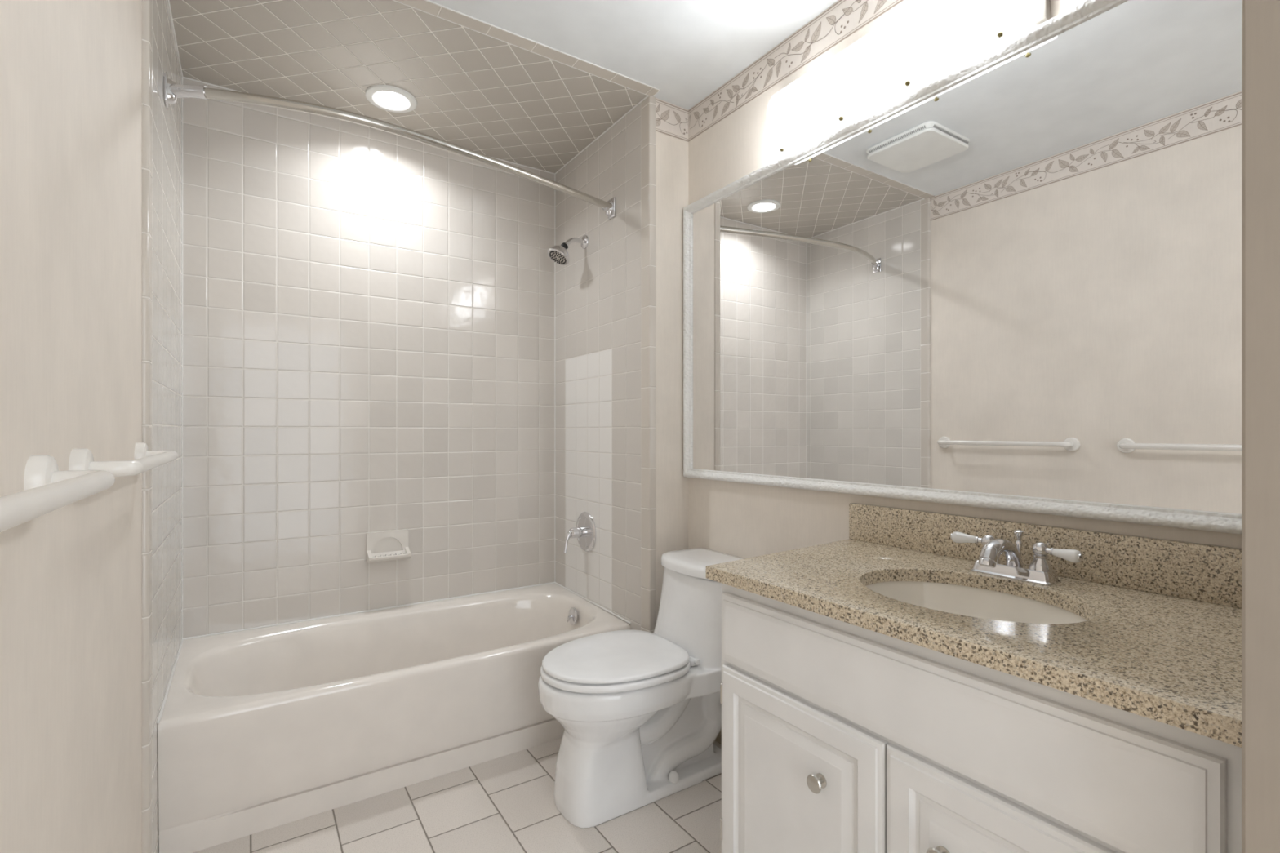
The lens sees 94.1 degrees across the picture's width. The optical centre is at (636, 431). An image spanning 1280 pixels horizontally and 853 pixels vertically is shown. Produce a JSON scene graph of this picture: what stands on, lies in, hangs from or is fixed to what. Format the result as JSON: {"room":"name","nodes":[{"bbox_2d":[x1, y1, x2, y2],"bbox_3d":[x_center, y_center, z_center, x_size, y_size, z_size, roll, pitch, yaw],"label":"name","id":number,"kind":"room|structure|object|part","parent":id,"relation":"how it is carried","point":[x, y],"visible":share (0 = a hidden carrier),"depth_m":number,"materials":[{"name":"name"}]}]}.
{"room":"bathroom","nodes":[
{"label":"bathroom","id":0,"kind":"room"},
{"bbox_2d":[0,0,142,852],"bbox_3d":[-0.345,-0.065,0.043,0.106,2.425,3.250,0,0,-33],"label":"wall","id":1,"kind":"structure","parent":0,"point":[71,70],"depth_m":0.84,"materials":[{"name":"paint"}]},
{"bbox_2d":[0,454,115,532],"bbox_3d":[-0.520,0.059,0.478,0.077,0.062,0.642,0,0,-33],"label":"towel rail","id":2,"kind":"object","parent":1,"relation":"attached to","point":[47,489],"visible":1,"depth_m":0.55,"materials":[{"name":"beige ceramic"}]},
{"bbox_2d":[68,442,177,476],"bbox_3d":[-0.948,0.056,1.133,0.077,0.062,0.647,0,0,-33],"label":"towel rail","id":3,"kind":"object","parent":1,"relation":"attached to","point":[145,460],"visible":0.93,"depth_m":0.90,"materials":[{"name":"beige ceramic"}]},
{"bbox_2d":[151,0,182,852],"bbox_3d":[-1.495,-0.065,1.817,0.120,2.425,0.899,0,0,-33],"label":"tiled wall","id":4,"kind":"structure","parent":0,"point":[166,122],"depth_m":1.70,"materials":[{"name":"tile"}]},
{"bbox_2d":[142,0,151,852],"bbox_3d":[-1.199,-0.065,1.445,0.030,2.424,0.047,0,0,-33],"label":"trim","id":5,"kind":"structure","parent":4,"relation":"attached to","point":[146,4],"depth_m":1.43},
{"bbox_2d":[182,78,554,637],"bbox_3d":[-0.960,-0.065,2.643,1.920,2.425,0.100,0,0,-33],"label":"wall","id":6,"kind":"structure","parent":0,"point":[368,313],"depth_m":2.45,"materials":[{"name":"tile"}]},
{"bbox_2d":[366,528,411,562],"bbox_3d":[-1.038,0.478,2.495,0.164,0.118,0.063,0,0,-33],"label":"soap dish","id":7,"kind":"object","parent":6,"relation":"attached to","point":[387,545],"visible":1,"depth_m":2.51,"materials":[{"name":"ceramic"}]},
{"bbox_2d":[367,546,411,562],"bbox_3d":[-1.034,0.515,2.490,0.164,0.045,0.050,0,0,-33],"label":"tray","id":8,"kind":"object","parent":7,"relation":"on","point":[375,554],"depth_m":2.50,"materials":[{"name":"ceramic"}]},
{"bbox_2d":[156,0,648,723],"bbox_3d":[-0.795,-0.258,2.201,1.477,2.043,0.824,0,0,-33],"label":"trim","id":9,"kind":"structure","parent":6,"relation":"attached to","point":[168,2],"depth_m":2.32,"materials":[{"name":"beige tile"}]},
{"bbox_2d":[192,737,721,852],"bbox_3d":[0.250,1.177,0.992,2.500,0.060,4.188,0,0,-33],"label":"floor","id":10,"kind":"structure","parent":0,"point":[504,804],"depth_m":1.75,"materials":[{"name":"tile"}]},
{"bbox_2d":[157,582,631,852],"bbox_3d":[-0.829,0.948,2.253,1.471,0.400,0.695,0,0,-33],"label":"bathtub","id":11,"kind":"object","parent":10,"relation":"on","point":[261,729],"visible":0.89,"depth_m":1.95,"materials":[{"name":"ceramic"}]},
{"bbox_3d":[-0.295,0.821,2.618,0.026,0.030,0.014,0,0,-33],"label":"trip lever","id":12,"kind":"part","parent":11,"relation":"part of","materials":[{"name":"silver metal"}]},
{"bbox_3d":[-0.281,0.812,2.626,0.015,0.074,0.074,0,0,-33],"label":"overflow plate","id":13,"kind":"part","parent":11,"relation":"part of","materials":[{"name":"silver metal"}]},
{"bbox_2d":[537,547,744,827],"bbox_3d":[0.031,0.800,1.952,0.739,0.724,0.397,0,0,-33],"label":"toilet","id":14,"kind":"object","parent":10,"relation":"on","point":[639,712],"visible":0.94,"depth_m":1.83,"materials":[{"name":"ceramic"}]},
{"bbox_3d":[-0.078,0.732,1.880,0.458,0.026,0.396,0,0,-33],"label":"seat","id":15,"kind":"part","parent":14,"relation":"part of","materials":[{"name":"plastic"}]},
{"bbox_3d":[-0.077,0.709,1.881,0.451,0.020,0.386,0,0,-33],"label":"seat lid","id":16,"kind":"part","parent":14,"relation":"part of","materials":[{"name":"plastic"}]},
{"bbox_3d":[0.241,0.459,2.089,0.237,0.041,0.350,0,0,-33],"label":"tank lid","id":17,"kind":"part","parent":14,"relation":"part of","materials":[{"name":"ceramic"}]},
{"bbox_2d":[720,582,1241,852],"bbox_3d":[0.644,0.741,1.144,0.587,0.812,0.879,0,0,-33],"label":"vanity cabinet","id":18,"kind":"object","parent":10,"relation":"on","point":[838,736],"visible":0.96,"depth_m":0.94,"materials":[{"name":"paint"}]},
{"bbox_3d":[0.309,0.779,1.184,0.020,0.500,0.412,0,0,-33],"label":"door","id":19,"kind":"part","parent":18,"relation":"part of","materials":[{"name":"paint"}]},
{"bbox_3d":[0.335,0.650,1.105,0.026,0.033,0.033,0,0,-33],"label":"knob","id":20,"kind":"part","parent":18,"relation":"part of","materials":[{"name":"silver metal"}]},
{"bbox_3d":[0.463,0.650,0.909,0.026,0.033,0.033,0,0,-33],"label":"knob","id":21,"kind":"part","parent":18,"relation":"part of","materials":[{"name":"silver metal"}]},
{"bbox_2d":[706,502,1241,747],"bbox_3d":[0.635,0.270,1.169,0.586,0.130,0.931,0,0,-33],"label":"countertop","id":22,"kind":"structure","parent":18,"relation":"on","point":[1160,637],"depth_m":1.05,"materials":[{"name":"stone"}]},
{"bbox_2d":[866,581,1086,623],"bbox_3d":[0.631,0.411,1.143,0.372,0.152,0.458,0,0,-33],"label":"undermount sink","id":23,"kind":"object","parent":22,"relation":"in","point":[966,601],"visible":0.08,"depth_m":1.28,"materials":[{"name":"ceramic"}]},
{"bbox_2d":[950,529,1083,586],"bbox_3d":[0.791,0.258,1.257,0.199,0.096,0.174,0,0,14],"label":"sink faucet","id":24,"kind":"object","parent":22,"relation":"on","point":[1040,571],"visible":1,"depth_m":1.22,"materials":[{"name":"silver metal"}]},
{"bbox_3d":[0.736,0.239,1.339,0.026,0.026,0.049,0,0,-40],"label":"lever","id":25,"kind":"part","parent":24,"relation":"part of","materials":[{"name":"ceramic"}]},
{"bbox_3d":[0.757,0.255,1.235,0.144,0.070,0.033,0,0,-33],"label":"spout","id":26,"kind":"part","parent":24,"relation":"part of","materials":[{"name":"silver metal"}]},
{"bbox_3d":[0.801,0.294,1.264,0.060,0.024,0.160,0,0,-33],"label":"plate","id":27,"kind":"part","parent":24,"relation":"part of","materials":[{"name":"silver metal"}]},
{"bbox_3d":[0.819,0.246,1.276,0.019,0.073,0.019,0,0,-33],"label":"lift rod","id":28,"kind":"part","parent":24,"relation":"part of","materials":[{"name":"silver metal"}]},
{"bbox_3d":[0.849,0.243,1.176,0.026,0.026,0.049,0,0,-33],"label":"lever","id":29,"kind":"part","parent":24,"relation":"part of","materials":[{"name":"ceramic"}]},
{"bbox_3d":[0.537,0.779,0.836,0.020,0.500,0.412,0,0,-33],"label":"door","id":30,"kind":"part","parent":18,"relation":"part of","materials":[{"name":"paint"}]},
{"bbox_2d":[168,0,838,173],"bbox_3d":[0.250,-1.317,0.992,2.500,0.080,4.188,0,0,-33],"label":"ceiling","id":31,"kind":"structure","parent":0,"point":[473,91],"depth_m":2.02,"materials":[{"name":"tile"}]},
{"bbox_2d":[364,84,417,113],"bbox_3d":[-0.940,-1.272,2.283,0.184,0.010,0.184,0,0,-33],"label":"recessed light","id":32,"kind":"object","parent":31,"relation":"in","point":[388,98],"visible":1,"depth_m":2.27,"materials":[{"name":"white plastic"}]},
{"bbox_2d":[555,103,640,630],"bbox_3d":[-0.069,-0.065,2.736,0.327,2.425,0.819,0,0,-33],"label":"wall","id":33,"kind":"structure","parent":0,"point":[597,294],"depth_m":2.56,"materials":[{"name":"tile"}]},
{"bbox_2d":[164,71,615,219],"bbox_3d":[-0.688,-0.955,2.038,1.474,0.126,0.206,0,0,-33],"label":"shower curtain rod","id":34,"kind":"object","parent":33,"relation":"attached to","point":[172,91],"visible":1,"depth_m":1.82,"materials":[{"name":"silver metal"}]},
{"bbox_2d":[546,235,588,265],"bbox_3d":[-0.306,-0.812,2.633,0.182,0.149,0.105,0,0,-33],"label":"showerhead","id":35,"kind":"object","parent":33,"relation":"attached to","point":[559,255],"visible":1,"depth_m":2.61,"materials":[{"name":"silver metal"}]},
{"bbox_3d":[-0.344,-0.765,2.608,0.076,0.047,0.086,0,0,-33],"label":"nozzle plate","id":36,"kind":"part","parent":35,"relation":"part of","materials":[{"name":"silver metal"}]},
{"bbox_3d":[-0.280,-0.840,2.653,0.102,0.054,0.021,0,0,-33],"label":"arm","id":37,"kind":"part","parent":35,"relation":"part of","materials":[{"name":"silver metal"}]},
{"bbox_2d":[563,511,595,553],"bbox_3d":[-0.274,0.448,2.641,0.120,0.176,0.176,0,0,-33],"label":"shower valve","id":38,"kind":"object","parent":33,"relation":"attached to","point":[584,531],"visible":1,"depth_m":2.63,"materials":[{"name":"silver metal"}]},
{"bbox_3d":[-0.300,0.479,2.624,0.058,0.105,0.036,0,0,-33],"label":"lever","id":39,"kind":"part","parent":38,"relation":"part of","materials":[{"name":"silver metal"}]},
{"bbox_2d":[640,95,656,632],"bbox_3d":[0.046,-0.065,2.288,0.030,2.424,0.057,0,0,-33],"label":"trim","id":40,"kind":"structure","parent":33,"relation":"attached to","point":[648,106],"depth_m":2.27,"materials":[{"name":"beige tile"}]},
{"bbox_2d":[656,98,688,619],"bbox_3d":[0.168,-0.065,2.377,0.322,2.425,0.064,0,0,-33],"label":"wall","id":41,"kind":"structure","parent":0,"point":[672,153],"depth_m":2.31,"materials":[{"name":"paint"}]},
{"bbox_2d":[392,0,660,96],"bbox_3d":[-0.600,-1.312,1.806,1.607,0.072,0.051,0,0,-33],"label":"trim","id":42,"kind":"structure","parent":41,"relation":"attached to","point":[422,5],"depth_m":1.96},
{"bbox_2d":[656,97,688,142],"bbox_3d":[0.129,-1.212,2.312,0.182,0.128,0.001,0,0,-33],"label":"trim","id":43,"kind":"structure","parent":41,"relation":"attached to","point":[672,120],"depth_m":2.32,"materials":[{"name":"paper"}]},
{"bbox_2d":[688,0,1241,558],"bbox_3d":[0.764,-0.065,1.634,0.137,2.425,1.900,0,0,-33],"label":"wall","id":44,"kind":"structure","parent":0,"point":[739,519],"depth_m":2.01,"materials":[{"name":"paint"}]},
{"bbox_2d":[715,728,721,744],"bbox_3d":[0.410,1.113,2.039,0.012,0.070,0.766,0,0,-33],"label":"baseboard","id":45,"kind":"structure","parent":44,"relation":"attached to","point":[718,739],"depth_m":2.19,"materials":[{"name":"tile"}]},
{"bbox_2d":[688,0,905,142],"bbox_3d":[0.671,-1.212,1.650,0.001,0.128,1.700,0,0,-33],"label":"trim","id":46,"kind":"structure","parent":44,"relation":"attached to","point":[843,19],"depth_m":1.93,"materials":[{"name":"paper"}]},
{"bbox_2d":[766,0,1050,159],"bbox_3d":[0.653,-0.979,1.587,0.099,0.220,0.759,0,0,-33],"label":"vanity light","id":47,"kind":"object","parent":44,"relation":"attached to","point":[929,40],"visible":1,"depth_m":1.51,"materials":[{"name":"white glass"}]},
{"bbox_2d":[683,0,1241,534],"bbox_3d":[0.657,-0.353,1.640,0.035,1.062,1.696,0,0,-33],"label":"wall mirror","id":48,"kind":"object","parent":44,"relation":"attached to","point":[1012,282],"visible":1,"depth_m":1.35,"materials":[{"name":"white mirror"}]},
{"bbox_2d":[848,502,1241,608],"bbox_3d":[0.872,0.256,1.323,0.021,0.102,0.930,0,0,-33],"label":"backsplash","id":49,"kind":"structure","parent":44,"relation":"attached to","point":[1202,572],"depth_m":1.21,"materials":[{"name":"stone"}]},
{"bbox_2d":[1241,0,1279,852],"bbox_3d":[0.980,-0.065,0.702,0.794,2.425,0.223,0,0,-33],"label":"wall","id":50,"kind":"structure","parent":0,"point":[1260,19],"depth_m":0.57,"materials":[{"name":"beige paint"}]}
]}

